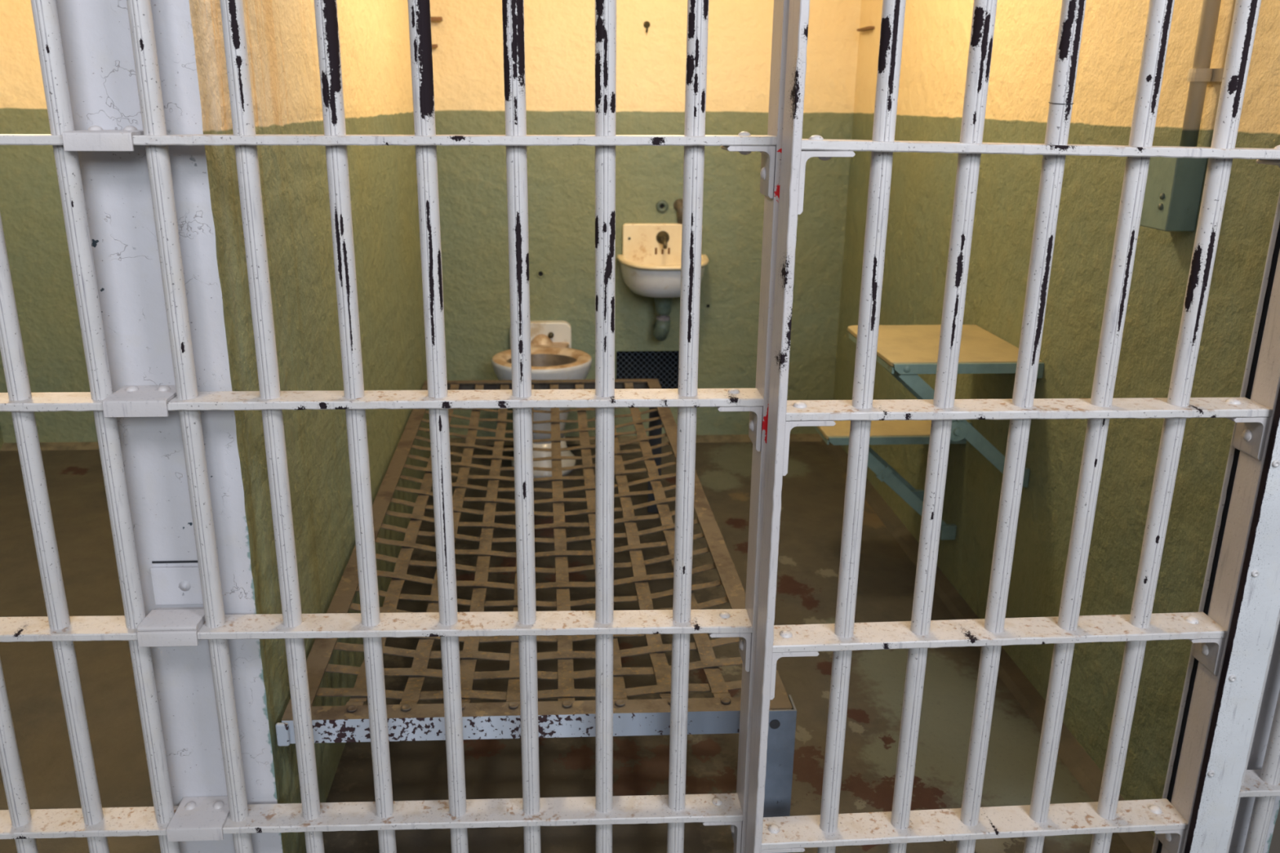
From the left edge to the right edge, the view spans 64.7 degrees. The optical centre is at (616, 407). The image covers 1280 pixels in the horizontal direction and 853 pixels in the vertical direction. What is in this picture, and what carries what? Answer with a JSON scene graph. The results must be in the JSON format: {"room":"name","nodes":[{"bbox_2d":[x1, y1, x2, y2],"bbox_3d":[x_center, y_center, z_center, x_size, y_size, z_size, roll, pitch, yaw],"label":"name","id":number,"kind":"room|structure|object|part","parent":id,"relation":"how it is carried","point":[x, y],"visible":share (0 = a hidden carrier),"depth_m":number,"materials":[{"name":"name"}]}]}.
{"room":"prison interior","nodes":[
{"label":"prison interior","id":0,"kind":"room"},
{"bbox_2d":[0,423,4,449],"bbox_3d":[-2.354,-0.523,2.418,0.150,2.150,2.391,-1,17,-3],"label":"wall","id":1,"kind":"structure","parent":0,"point":[2,442],"depth_m":3.85,"materials":[{"name":"paint"}]},
{"bbox_2d":[55,0,432,852],"bbox_3d":[-0.685,-0.543,2.511,0.175,2.150,2.411,-1,17,-3],"label":"wall","id":2,"kind":"structure","parent":0,"point":[374,35],"depth_m":1.57,"materials":[{"name":"paint"}]},
{"bbox_2d":[430,16,442,21],"bbox_3d":[-0.628,-1.342,3.487,0.054,0.012,0.025,-1,17,-3],"label":"peg","id":3,"kind":"object","parent":2,"relation":"attached to","point":[433,18],"visible":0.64,"depth_m":3.48,"materials":[{"name":"brown wood"}]},
{"bbox_2d":[0,0,861,443],"bbox_3d":[-0.724,-0.889,3.644,3.476,2.150,0.001,-1,17,-3],"label":"wall","id":4,"kind":"structure","parent":0,"point":[468,85],"depth_m":3.69,"materials":[{"name":"paint"}]},
{"bbox_2d":[0,433,822,450],"bbox_3d":[-0.759,0.134,3.937,3.176,0.020,0.035,-1,17,-3],"label":"baseboard","id":5,"kind":"structure","parent":4,"relation":"attached to","point":[810,437],"depth_m":3.96,"materials":[{"name":"paint"}]},
{"bbox_2d":[536,269,545,278],"bbox_3d":[-0.283,-0.500,3.784,0.032,0.032,0.004,-1,17,-3],"label":"pipe hole","id":6,"kind":"object","parent":4,"relation":"attached to","point":[540,273],"visible":1,"depth_m":3.78,"materials":[{"name":"paint"}]},
{"bbox_2d":[643,21,649,32],"bbox_3d":[0.108,-1.334,3.540,0.024,0.039,0.024,-1,17,-3],"label":"wall hook","id":7,"kind":"object","parent":4,"relation":"attached to","point":[646,24],"visible":1,"depth_m":3.54,"materials":[{"name":"gold metal"}]},
{"bbox_2d":[616,351,679,388],"bbox_3d":[0.133,-0.122,3.937,0.270,0.211,0.004,-1,17,-3],"label":"air vent","id":8,"kind":"object","parent":4,"relation":"in","point":[616,351],"visible":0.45,"depth_m":3.92,"materials":[{"name":"metal"}]},
{"bbox_3d":[0.133,-0.122,3.937,0.268,0.209,0.004,-1,17,-3],"label":"frame","id":9,"kind":"part","parent":8,"relation":"part of","materials":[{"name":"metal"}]},
{"bbox_2d":[617,351,679,388],"bbox_3d":[0.124,-0.169,4.093,0.268,0.209,0.350,-1,17,-3],"label":"vent grille","id":10,"kind":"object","parent":4,"relation":"attached to","point":[641,353],"depth_m":4.27,"materials":[{"name":"black metal"}]},
{"bbox_2d":[622,222,682,275],"bbox_3d":[0.171,-0.587,3.770,0.294,0.198,0.028,-1,17,-3],"label":"backsplash","id":11,"kind":"structure","parent":4,"relation":"attached to","point":[640,249],"depth_m":3.75,"materials":[{"name":"ceramic"}]},
{"bbox_2d":[655,200,668,212],"bbox_3d":[0.170,-0.743,3.730,0.047,0.047,0.012,-1,17,-3],"label":"flange","id":12,"kind":"object","parent":4,"relation":"attached to","point":[661,206],"visible":1,"depth_m":3.73,"materials":[{"name":"metal"}]},
{"bbox_2d":[616,222,709,297],"bbox_3d":[0.178,-0.525,3.653,0.340,0.249,0.287,-1,17,-3],"label":"basin","id":13,"kind":"object","parent":4,"relation":"attached to","point":[650,260],"visible":0.73,"depth_m":3.73,"materials":[{"name":"white ceramic"}]},
{"bbox_2d":[652,297,672,341],"bbox_3d":[0.173,-0.343,3.789,0.072,0.178,0.138,-1,17,-3],"label":"trap","id":14,"kind":"object","parent":13,"relation":"attached to","point":[660,329],"visible":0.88,"depth_m":3.74,"materials":[{"name":"metal"}]},
{"bbox_2d":[656,231,669,248],"bbox_3d":[0.174,-0.616,3.712,0.049,0.058,0.065,-1,17,-3],"label":"tap","id":15,"kind":"object","parent":13,"relation":"on","point":[662,237],"depth_m":3.73,"materials":[{"name":"gold metal"}]},
{"bbox_2d":[673,198,682,224],"bbox_3d":[0.236,-0.724,3.732,0.048,0.090,0.039,-1,17,-3],"label":"supply pipe","id":16,"kind":"object","parent":4,"relation":"attached to","point":[677,204],"visible":0.66,"depth_m":3.72,"materials":[{"name":"brown metal"}]},
{"bbox_2d":[0,441,1132,852],"bbox_3d":[-0.642,0.499,2.782,3.426,0.001,2.467,-1,17,-3],"label":"floor","id":17,"kind":"structure","parent":0,"point":[814,484],"depth_m":2.33,"materials":[{"name":"concrete"}]},
{"bbox_2d":[0,0,789,852],"bbox_3d":[-0.712,-0.155,1.327,1.854,2.100,0.075,-1,17,-3],"label":"bars","id":18,"kind":"object","parent":17,"relation":"on","point":[195,818],"visible":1,"depth_m":1.41,"materials":[{"name":"white paint"}]},
{"bbox_2d":[275,378,796,817],"bbox_3d":[-0.169,0.370,2.512,0.822,0.408,1.832,-1,17,-3],"label":"frame","id":19,"kind":"object","parent":17,"relation":"on","point":[407,721],"visible":0.66,"depth_m":1.99,"materials":[{"name":"metal"}]},
{"bbox_3d":[-0.557,0.221,2.454,0.038,0.092,1.816,-1,17,-3],"label":"rail","id":20,"kind":"part","parent":19,"relation":"part of","materials":[{"name":"metal"}]},
{"bbox_3d":[-0.123,0.502,1.627,0.806,0.042,0.038,0,17,-3],"label":"rail","id":21,"kind":"part","parent":19,"relation":"part of","materials":[{"name":"metal"}]},
{"bbox_3d":[-0.243,-0.067,3.317,0.764,0.042,0.030,-1,17,-3],"label":"head rail","id":22,"kind":"part","parent":19,"relation":"part of","materials":[{"name":"metal"}]},
{"bbox_3d":[0.124,0.146,3.268,0.042,0.399,0.045,-1,17,-3],"label":"leg","id":23,"kind":"part","parent":19,"relation":"part of","materials":[{"name":"metal"}]},
{"bbox_3d":[0.192,0.214,2.489,0.092,0.091,1.820,-1,17,-3],"label":"rail","id":24,"kind":"part","parent":19,"relation":"part of","materials":[{"name":"metal"}]},
{"bbox_3d":[0.263,0.650,1.686,0.047,0.361,0.046,-1,17,-3],"label":"leg","id":25,"kind":"part","parent":19,"relation":"part of","materials":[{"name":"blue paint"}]},
{"bbox_2d":[491,320,591,478],"bbox_3d":[-0.268,-0.033,3.694,0.358,0.487,0.452,-1,17,-3],"label":"toilet","id":26,"kind":"object","parent":17,"relation":"on","point":[553,357],"visible":0.54,"depth_m":3.61,"materials":[{"name":"white ceramic"}]},
{"bbox_3d":[-0.286,-0.236,3.845,0.231,0.187,0.042,-1,17,-3],"label":"wall plate","id":27,"kind":"part","parent":26,"relation":"part of","materials":[{"name":"ceramic"}]},
{"bbox_3d":[-0.265,-0.028,3.637,0.358,0.312,0.340,-1,17,-3],"label":"bowl","id":28,"kind":"part","parent":26,"relation":"part of","materials":[{"name":"white ceramic"}]},
{"bbox_2d":[1151,191,1279,852],"bbox_3d":[1.103,-0.171,1.413,0.413,2.100,0.056,-1,17,-3],"label":"panel","id":29,"kind":"object","parent":17,"relation":"on","point":[1264,784],"visible":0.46,"depth_m":1.59,"materials":[{"name":"white paint"}]},
{"bbox_2d":[833,0,1279,852],"bbox_3d":[0.997,-0.559,2.595,0.151,2.150,2.411,-1,17,-3],"label":"wall","id":30,"kind":"structure","parent":0,"point":[936,35],"depth_m":2.08,"materials":[{"name":"paint"}]},
{"bbox_2d":[857,26,875,31],"bbox_3d":[0.859,-1.304,3.479,0.022,0.008,0.140,-1,17,-3],"label":"peg","id":31,"kind":"object","parent":30,"relation":"attached to","point":[868,28],"visible":1,"depth_m":3.45,"materials":[{"name":"brown wood"}]},
{"bbox_2d":[813,420,966,540],"bbox_3d":[0.731,0.176,2.834,0.372,0.301,0.294,-1,17,-3],"label":"wall-mounted seat","id":32,"kind":"object","parent":30,"relation":"attached to","point":[882,432],"visible":0.48,"depth_m":2.70,"materials":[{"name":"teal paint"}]},
{"bbox_3d":[0.551,0.054,2.776,0.005,0.012,0.255,-1,17,-3],"label":"frame","id":33,"kind":"part","parent":32,"relation":"part of","materials":[{"name":"teal paint"}]},
{"bbox_3d":[0.740,0.086,2.659,0.369,0.021,0.006,-1,17,-3],"label":"frame","id":34,"kind":"part","parent":32,"relation":"part of","materials":[{"name":"teal paint"}]},
{"bbox_2d":[847,324,1044,488],"bbox_3d":[0.764,-0.012,2.443,0.340,0.298,0.395,-1,17,-3],"label":"folding table","id":35,"kind":"object","parent":30,"relation":"attached to","point":[905,352],"visible":0.73,"depth_m":2.29,"materials":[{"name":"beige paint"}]},
{"bbox_3d":[0.600,-0.132,2.389,0.005,0.014,0.350,-1,17,-3],"label":"frame","id":36,"kind":"part","parent":35,"relation":"part of","materials":[{"name":"teal paint"}]},
{"bbox_3d":[0.776,-0.081,2.227,0.337,0.035,0.006,-1,17,-3],"label":"frame","id":37,"kind":"part","parent":35,"relation":"part of","materials":[{"name":"teal paint"}]},
{"bbox_2d":[821,439,1154,852],"bbox_3d":[0.894,0.461,2.897,0.045,0.022,2.381,-1,17,-3],"label":"baseboard","id":38,"kind":"structure","parent":30,"relation":"attached to","point":[1084,769],"depth_m":2.33,"materials":[{"name":"concrete"}]},
{"bbox_2d":[1139,156,1207,231],"bbox_3d":[0.940,-0.370,1.710,0.056,0.132,0.083,-1,17,-3],"label":"junction box","id":39,"kind":"object","parent":30,"relation":"attached to","point":[1174,185],"visible":0.74,"depth_m":1.68,"materials":[{"name":"teal paint"}]},
{"bbox_2d":[1179,0,1224,146],"bbox_3d":[0.950,-0.872,1.532,0.044,0.932,0.060,-1,17,-3],"label":"conduit pipe","id":40,"kind":"object","parent":30,"relation":"attached to","point":[1198,76],"visible":0.93,"depth_m":1.62,"materials":[{"name":"metal"}]},
{"bbox_3d":[0.232,1.609,-0.731,8.000,0.060,4.980,-1,17,-3],"label":"floor","id":41,"kind":"structure","parent":0,"visible":0},
{"bbox_2d":[1160,249,1279,852],"bbox_3d":[0.908,-0.152,1.346,0.061,2.100,0.112,-1,17,-3],"label":"post","id":42,"kind":"object","parent":41,"relation":"on","point":[1257,605],"visible":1,"depth_m":1.46,"materials":[{"name":"white metal"}]},
{"bbox_2d":[745,0,1279,852],"bbox_3d":[0.552,-0.147,1.323,0.688,2.100,0.062,-1,17,-4],"label":"door","id":43,"kind":"structure","parent":42,"relation":"attached to","point":[828,830],"depth_m":1.38,"materials":[{"name":"white paint"}]}
]}

